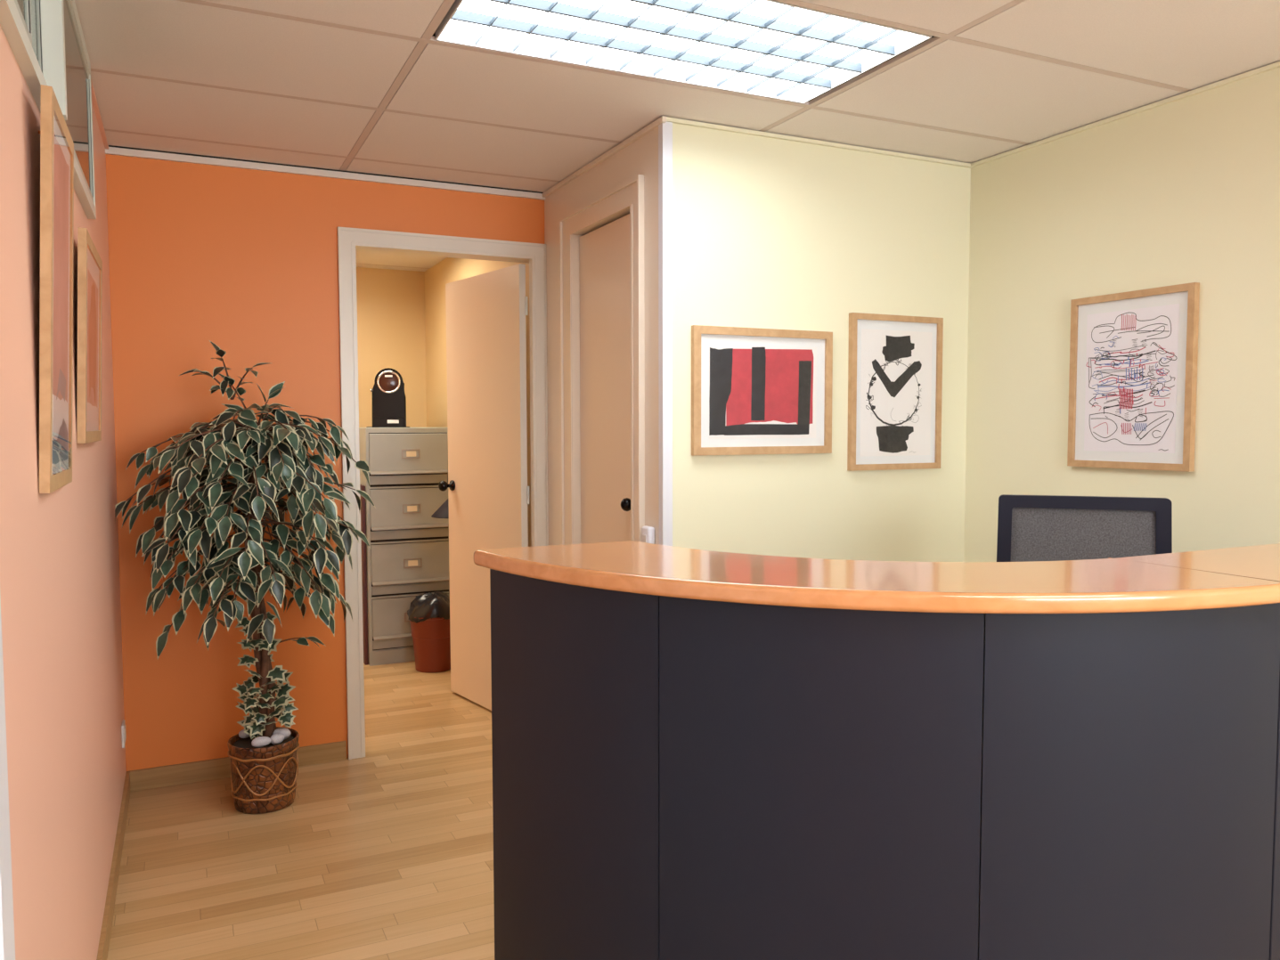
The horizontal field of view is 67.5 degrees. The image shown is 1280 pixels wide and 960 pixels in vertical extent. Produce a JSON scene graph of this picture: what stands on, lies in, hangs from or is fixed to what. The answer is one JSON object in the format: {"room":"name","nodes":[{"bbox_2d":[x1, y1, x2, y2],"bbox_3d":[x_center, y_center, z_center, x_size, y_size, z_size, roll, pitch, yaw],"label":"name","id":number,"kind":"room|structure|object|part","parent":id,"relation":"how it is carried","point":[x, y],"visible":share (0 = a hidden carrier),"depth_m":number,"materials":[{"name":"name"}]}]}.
{"room":"lobby","nodes":[
{"label":"lobby","id":0,"kind":"room"},
{"bbox_2d":[0,24,126,959],"bbox_3d":[-0.692,0.082,0.831,0.100,2.464,6.085,-2,4,-26],"label":"wall","id":1,"kind":"structure","parent":0,"point":[60,582],"depth_m":1.68,"materials":[{"name":"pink paint"}]},
{"bbox_2d":[0,595,15,959],"bbox_3d":[-0.578,0.252,0.737,0.015,2.135,0.950,-2,4,-26],"label":"trim","id":2,"kind":"structure","parent":1,"relation":"attached to","point":[7,945],"depth_m":1.15,"materials":[{"name":"white paint"}]},
{"bbox_2d":[0,0,96,219],"bbox_3d":[-1.208,-0.896,1.924,0.102,0.423,1.600,-2,4,-26],"label":"window","id":3,"kind":"structure","parent":1,"relation":"in","point":[45,38],"depth_m":1.86,"materials":[{"name":"white metal"}]},
{"bbox_3d":[-0.917,-0.864,1.393,0.001,0.323,0.282,-2,4,-26],"label":"pane","id":4,"kind":"part","parent":3,"relation":"part of","materials":[{"name":"clear glass"}]},
{"bbox_3d":[-0.921,-0.864,1.391,0.015,0.359,0.330,-2,4,-26],"label":"sash","id":5,"kind":"part","parent":3,"relation":"part of","materials":[{"name":"grey metal"}]},
{"bbox_3d":[-1.074,-0.880,1.673,0.001,0.323,0.322,-2,4,-26],"label":"pane","id":6,"kind":"part","parent":3,"relation":"part of","materials":[{"name":"clear glass"}]},
{"bbox_3d":[-1.078,-0.880,1.671,0.015,0.359,0.370,-2,4,-26],"label":"sash","id":7,"kind":"part","parent":3,"relation":"part of","materials":[{"name":"grey metal"}]},
{"bbox_3d":[-1.143,-0.891,1.864,0.036,0.359,0.035,-2,4,-26],"label":"post","id":8,"kind":"part","parent":3,"relation":"part of","materials":[{"name":"white metal"}]},
{"bbox_3d":[-1.333,-0.913,2.260,0.001,0.323,0.797,-2,4,-26],"label":"pane","id":9,"kind":"part","parent":3,"relation":"part of","materials":[{"name":"clear glass"}]},
{"bbox_3d":[-1.337,-0.913,2.258,0.015,0.359,0.845,-2,4,-26],"label":"sash","id":10,"kind":"part","parent":3,"relation":"part of","materials":[{"name":"white wood"}]},
{"bbox_2d":[38,84,73,493],"bbox_3d":[-1.065,-0.323,1.753,0.040,0.672,0.361,-2,4,-26],"label":"framed print","id":11,"kind":"object","parent":1,"relation":"attached to","point":[56,142],"visible":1,"depth_m":1.65,"materials":[{"name":"brown wood"}]},
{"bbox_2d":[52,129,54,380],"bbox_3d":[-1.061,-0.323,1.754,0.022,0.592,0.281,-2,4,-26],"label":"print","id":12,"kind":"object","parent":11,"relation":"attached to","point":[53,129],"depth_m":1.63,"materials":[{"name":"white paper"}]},
{"bbox_3d":[-1.057,-0.323,1.756,0.022,0.615,0.304,-2,4,-26],"label":"glass","id":13,"kind":"part","parent":11,"relation":"part of","materials":[{"name":"clear glass"}]},
{"bbox_2d":[76,227,102,443],"bbox_3d":[-1.389,-0.343,2.422,0.034,0.493,0.493,-2,4,-26],"label":"framed print","id":14,"kind":"object","parent":1,"relation":"attached to","point":[89,261],"visible":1,"depth_m":2.29,"materials":[{"name":"brown wood"}]},
{"bbox_3d":[-1.382,-0.343,2.426,0.015,0.436,0.436,-2,4,-26],"label":"glass","id":15,"kind":"part","parent":14,"relation":"part of","materials":[{"name":"clear glass"}]},
{"bbox_2d":[90,78,108,149],"bbox_3d":[-1.722,-1.167,3.040,0.012,0.012,0.861,-2,4,-26],"label":"trim","id":16,"kind":"structure","parent":1,"relation":"attached to","point":[93,97],"depth_m":3.08,"materials":[{"name":"beige paint"}]},
{"bbox_2d":[96,770,130,959],"bbox_3d":[-1.349,1.189,2.405,0.012,0.075,2.595,-2,4,-26],"label":"baseboard","id":17,"kind":"structure","parent":1,"relation":"attached to","point":[110,904],"depth_m":2.77,"materials":[{"name":"brown wood"}]},
{"bbox_2d":[121,719,126,748],"bbox_3d":[-1.838,0.904,3.412,0.012,0.080,0.080,-2,4,-26],"label":"wall socket","id":18,"kind":"object","parent":1,"relation":"attached to","point":[123,726],"visible":1,"depth_m":3.38,"materials":[{"name":"white plastic"}]},
{"bbox_2d":[106,660,494,959],"bbox_3d":[-0.422,1.255,2.312,4.800,0.050,8.600,-2,4,-26],"label":"floor","id":19,"kind":"structure","parent":0,"point":[387,853],"depth_m":3.02,"materials":[{"name":"brown wood"}]},
{"bbox_2d":[114,341,375,814],"bbox_3d":[-1.364,0.342,3.376,0.835,1.654,0.709,-2,4,-26],"label":"potted ficus","id":20,"kind":"object","parent":19,"relation":"on","point":[264,779],"visible":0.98,"depth_m":3.26,"materials":[{"name":"green plant"}]},
{"bbox_2d":[238,729,250,738],"bbox_3d":[-1.426,0.916,3.458,0.044,0.032,0.036,-2,4,-31],"label":"stone","id":21,"kind":"object","parent":20,"relation":"on","point":[241,734],"visible":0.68,"depth_m":3.44,"materials":[{"name":"grey stone"}]},
{"bbox_2d":[251,736,270,747],"bbox_3d":[-1.329,0.919,3.362,0.068,0.036,0.044,-3,4,-37],"label":"stone","id":22,"kind":"object","parent":20,"relation":"on","point":[260,741],"visible":1,"depth_m":3.35,"materials":[{"name":"white stone"}]},
{"bbox_2d":[227,727,299,814],"bbox_3d":[-1.351,1.045,3.445,0.240,0.242,0.240,-2,4,-26],"label":"pot","id":23,"kind":"object","parent":20,"relation":"attached to","point":[264,779],"depth_m":3.36,"materials":[{"name":"brown ceramic"}]},
{"bbox_2d":[270,733,284,744],"bbox_3d":[-1.287,0.917,3.393,0.040,0.036,0.052,2,4,30],"label":"stone","id":24,"kind":"object","parent":20,"relation":"on","point":[276,738],"visible":1,"depth_m":3.38,"materials":[{"name":"white stone"}]},
{"bbox_2d":[273,727,290,739],"bbox_3d":[-1.284,0.911,3.437,0.062,0.044,0.046,0,3,3],"label":"stone","id":25,"kind":"object","parent":20,"relation":"on","point":[284,731],"visible":0.75,"depth_m":3.42,"materials":[{"name":"white stone"}]},
{"bbox_2d":[359,484,368,665],"bbox_3d":[-1.701,0.525,5.721,0.018,1.020,0.680,-2,4,-26],"label":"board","id":26,"kind":"object","parent":19,"relation":"on","point":[362,487],"visible":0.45,"depth_m":5.42,"materials":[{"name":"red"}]},
{"bbox_2d":[358,427,449,666],"bbox_3d":[-1.439,0.359,5.747,0.478,1.347,0.643,-2,4,-26],"label":"filing cabinet","id":27,"kind":"object","parent":19,"relation":"on","point":[408,558],"visible":0.84,"depth_m":5.46,"materials":[{"name":"grey metal"}]},
{"bbox_2d":[366,367,409,427],"bbox_3d":[-1.486,-0.481,5.646,0.242,0.342,0.320,-1,3,-15],"label":"coffee machine","id":28,"kind":"object","parent":27,"relation":"on","point":[388,395],"visible":0.98,"depth_m":5.53,"materials":[{"name":"black plastic"}]},
{"bbox_3d":[-1.486,-0.312,5.656,0.242,0.004,0.320,-1,3,-15],"label":"foot plate","id":29,"kind":"part","parent":28,"relation":"part of","materials":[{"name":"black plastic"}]},
{"bbox_3d":[-1.447,-0.332,5.526,0.184,0.058,0.032,-1,3,-15],"label":"drip drawer","id":30,"kind":"part","parent":28,"relation":"part of","materials":[{"name":"black plastic"}]},
{"bbox_3d":[-1.422,-0.337,5.515,0.064,0.020,0.004,-1,3,-15],"label":"plate","id":31,"kind":"part","parent":28,"relation":"part of","materials":[{"name":"white plastic"}]},
{"bbox_3d":[-1.316,-0.158,5.457,0.442,0.212,0.019,-2,4,-26],"label":"drawer","id":32,"kind":"part","parent":27,"relation":"part of","materials":[{"name":"grey metal"}]},
{"bbox_3d":[-1.316,0.154,5.475,0.442,0.212,0.019,-2,4,-26],"label":"drawer","id":33,"kind":"part","parent":27,"relation":"part of","materials":[{"name":"grey metal"}]},
{"bbox_3d":[-1.315,0.467,5.493,0.442,0.212,0.019,-2,4,-26],"label":"drawer","id":34,"kind":"part","parent":27,"relation":"part of","materials":[{"name":"grey metal"}]},
{"bbox_3d":[-1.314,0.776,5.511,0.442,0.212,0.019,-2,4,-26],"label":"drawer","id":35,"kind":"part","parent":27,"relation":"part of","materials":[{"name":"grey metal"}]},
{"bbox_2d":[407,591,450,673],"bbox_3d":[-1.154,0.838,5.353,0.282,0.435,0.279,-2,4,-26],"label":"waste bin","id":36,"kind":"object","parent":19,"relation":"on","point":[428,614],"visible":0.84,"depth_m":5.26,"materials":[{"name":"red plastic"}]},
{"bbox_2d":[473,540,1279,959],"bbox_3d":[0.716,0.690,1.808,1.852,1.130,0.914,-2,4,-26],"label":"reception desk","id":37,"kind":"object","parent":19,"relation":"on","point":[698,754],"depth_m":1.39,"materials":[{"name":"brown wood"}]},
{"bbox_3d":[-0.126,0.715,1.658,0.431,1.101,0.041,3,5,45],"label":"panel","id":38,"kind":"part","parent":37,"relation":"part of","materials":[{"name":"black plastic"}]},
{"bbox_3d":[0.253,0.728,1.430,0.472,1.101,0.046,1,3,18],"label":"panel","id":39,"kind":"part","parent":37,"relation":"part of","materials":[{"name":"black plastic"}]},
{"bbox_2d":[473,540,1279,613],"bbox_3d":[0.316,0.153,1.576,0.959,0.029,0.898,-2,4,-26],"label":"countertop","id":40,"kind":"structure","parent":37,"relation":"on","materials":[{"name":"brown wood"}]},
{"bbox_3d":[0.713,0.728,1.413,0.461,1.101,0.141,-2,4,-26],"label":"panel","id":41,"kind":"part","parent":37,"relation":"part of","materials":[{"name":"black plastic"}]},
{"bbox_2d":[1116,543,1279,581],"bbox_3d":[1.277,0.144,1.706,0.898,0.029,0.303,-2,4,-26],"label":"countertop","id":42,"kind":"structure","parent":37,"relation":"on","point":[1262,562],"depth_m":1.61,"materials":[{"name":"brown wood"}]},
{"bbox_3d":[1.319,0.714,1.634,0.816,1.101,0.018,-2,4,-26],"label":"panel","id":43,"kind":"part","parent":37,"relation":"part of","materials":[{"name":"black plastic"}]},
{"bbox_2d":[996,494,1172,562],"bbox_3d":[1.203,0.637,2.521,0.584,1.152,0.624,2,4,26],"label":"office chair","id":44,"kind":"object","parent":19,"relation":"on","point":[1031,528],"visible":0.22,"depth_m":2.74,"materials":[{"name":"black plastic"}]},
{"bbox_3d":[1.259,0.308,2.736,0.393,0.462,0.058,1,4,20],"label":"backrest","id":45,"kind":"part","parent":44,"relation":"part of","materials":[{"name":"grey fabric"}]},
{"bbox_2d":[105,154,544,771],"bbox_3d":[-1.141,-0.096,3.928,1.767,2.464,0.100,-2,4,-26],"label":"wall","id":46,"kind":"structure","parent":0,"point":[243,262],"depth_m":3.65,"materials":[{"name":"orange paint"}]},
{"bbox_2d":[130,741,346,791],"bbox_3d":[-1.550,1.112,3.739,0.778,0.075,0.012,-2,4,-26],"label":"baseboard","id":47,"kind":"structure","parent":46,"relation":"attached to","point":[207,770],"depth_m":3.67,"materials":[{"name":"brown wood"}]},
{"bbox_2d":[105,145,545,200],"bbox_3d":[-1.164,-1.204,3.791,1.667,0.024,0.014,-2,4,-26],"label":"trim","id":48,"kind":"structure","parent":46,"relation":"attached to","point":[112,150],"depth_m":3.73,"materials":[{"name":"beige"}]},
{"bbox_2d":[337,227,548,759],"bbox_3d":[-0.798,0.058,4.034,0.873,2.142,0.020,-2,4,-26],"label":"trim","id":49,"kind":"structure","parent":46,"relation":"attached to","point":[348,239],"depth_m":3.90,"materials":[{"name":"beige"}]},
{"bbox_2d":[438,263,529,710],"bbox_3d":[-0.755,0.066,4.501,0.106,2.048,0.745,-3,4,-37],"label":"door","id":50,"kind":"structure","parent":46,"relation":"in","point":[488,490],"depth_m":4.52,"materials":[{"name":"beige paint"}]},
{"bbox_3d":[-0.960,0.029,4.742,0.075,0.054,0.054,-3,4,-37],"label":"knob","id":51,"kind":"part","parent":50,"relation":"part of","materials":[{"name":"black plastic"}]},
{"bbox_2d":[356,267,426,427],"bbox_3d":[-2.303,-0.211,5.968,1.935,2.464,0.100,-2,4,-26],"label":"wall","id":52,"kind":"structure","parent":0,"point":[391,328],"depth_m":6.20,"materials":[{"name":"brown paint"}]},
{"bbox_2d":[424,257,531,546],"bbox_3d":[-0.901,-0.181,5.396,0.100,2.464,2.345,-2,4,-26],"label":"wall","id":53,"kind":"structure","parent":0,"point":[449,270],"depth_m":5.91,"materials":[{"name":"brown paint"}]},
{"bbox_2d":[431,498,448,518],"bbox_3d":[-0.981,0.085,5.142,0.277,0.219,0.246,-2,4,-26],"label":"wall lamp","id":54,"kind":"object","parent":53,"relation":"attached to","point":[443,512],"visible":0.17,"depth_m":5.06,"materials":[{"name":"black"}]},
{"bbox_2d":[558,174,644,545],"bbox_3d":[-0.113,0.042,3.693,0.122,2.210,0.765,-2,4,-26],"label":"trim","id":55,"kind":"structure","parent":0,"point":[627,198],"depth_m":3.73,"materials":[{"name":"beige wood"}]},
{"bbox_2d":[74,0,1279,271],"bbox_3d":[-0.434,-1.210,2.161,4.680,0.160,8.650,-2,4,-26],"label":"ceiling","id":56,"kind":"structure","parent":0,"point":[369,86],"depth_m":2.85,"materials":[{"name":"tile"}]},
{"bbox_2d":[435,0,931,103],"bbox_3d":[0.112,-1.195,2.495,1.163,0.088,0.569,-2,4,-26],"label":"ceiling light","id":57,"kind":"object","parent":56,"relation":"attached to","point":[766,48],"visible":0.87,"depth_m":2.55,"materials":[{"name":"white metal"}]},
{"bbox_2d":[672,122,970,562],"bbox_3d":[0.704,-0.078,3.548,1.433,2.464,0.100,-2,4,-26],"label":"wall","id":58,"kind":"structure","parent":0,"point":[768,232],"depth_m":3.43,"materials":[{"name":"beige paint"}]},
{"bbox_2d":[544,127,659,546],"bbox_3d":[-0.122,-0.087,3.730,0.100,2.464,1.138,-2,4,-26],"label":"wall","id":59,"kind":"structure","parent":58,"relation":"attached to","point":[640,157],"depth_m":3.47,"materials":[{"name":"beige paint"}]},
{"bbox_2d":[641,525,654,544],"bbox_3d":[0.027,0.215,3.284,0.031,0.112,0.060,-2,4,-26],"label":"wall switch","id":60,"kind":"object","parent":59,"relation":"attached to","point":[648,533],"visible":0.44,"depth_m":3.26,"materials":[{"name":"white plastic"}]},
{"bbox_2d":[542,115,666,197],"bbox_3d":[-0.168,-1.201,3.624,0.014,0.017,1.146,-2,4,-26],"label":"trim","id":61,"kind":"structure","parent":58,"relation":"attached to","point":[654,125],"depth_m":3.51,"materials":[{"name":"beige"}]},
{"bbox_2d":[578,213,630,543],"bbox_3d":[-0.129,0.086,3.671,0.091,2.105,0.561,-2,4,-26],"label":"door","id":62,"kind":"structure","parent":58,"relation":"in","point":[604,252],"depth_m":3.66,"materials":[{"name":"beige paint"}]},
{"bbox_3d":[-0.043,0.088,3.449,0.053,0.049,0.049,-2,4,-26],"label":"knob","id":63,"kind":"part","parent":62,"relation":"part of","materials":[{"name":"black plastic"}]},
{"bbox_2d":[658,122,672,546],"bbox_3d":[0.086,-0.005,3.211,0.036,2.359,0.032,-2,4,-26],"label":"trim","id":64,"kind":"structure","parent":58,"relation":"attached to","point":[664,129],"depth_m":3.17,"materials":[{"name":"white plastic"}]},
{"bbox_2d":[691,325,832,456],"bbox_3d":[0.432,-0.307,3.337,0.567,0.435,0.022,-2,4,-26],"label":"framed print","id":65,"kind":"object","parent":58,"relation":"attached to","point":[754,390],"visible":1,"depth_m":3.33,"materials":[{"name":"red paper"}]},
{"bbox_2d":[666,116,971,168],"bbox_3d":[0.681,-1.194,3.410,1.333,0.012,0.014,-2,4,-26],"label":"trim","id":66,"kind":"structure","parent":58,"relation":"attached to","point":[668,119],"depth_m":3.37,"materials":[{"name":"beige paint"}]},
{"bbox_2d":[847,312,943,471],"bbox_3d":[0.959,-0.327,3.588,0.428,0.574,0.022,-2,4,-26],"label":"framed print","id":67,"kind":"object","parent":58,"relation":"attached to","point":[895,362],"visible":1,"depth_m":3.58,"materials":[{"name":"white paper"}]},
{"bbox_2d":[963,67,1279,562],"bbox_3d":[2.372,0.030,1.608,0.100,2.464,4.845,-2,4,-26],"label":"wall","id":68,"kind":"structure","parent":0,"point":[1186,190],"depth_m":3.05,"materials":[{"name":"beige paint"}]},
{"bbox_2d":[970,61,1279,167],"bbox_3d":[2.322,-1.088,1.512,0.014,0.012,4.831,-2,4,-26],"label":"trim","id":69,"kind":"structure","parent":68,"relation":"attached to","point":[1275,65],"depth_m":3.04,"materials":[{"name":"beige paint"}]},
{"bbox_2d":[1067,282,1199,472],"bbox_3d":[1.582,-0.322,3.099,0.022,0.570,0.445,-2,4,-26],"label":"framed print","id":70,"kind":"object","parent":68,"relation":"attached to","point":[1133,376],"visible":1,"depth_m":3.08,"materials":[{"name":"white paper"}]}
]}

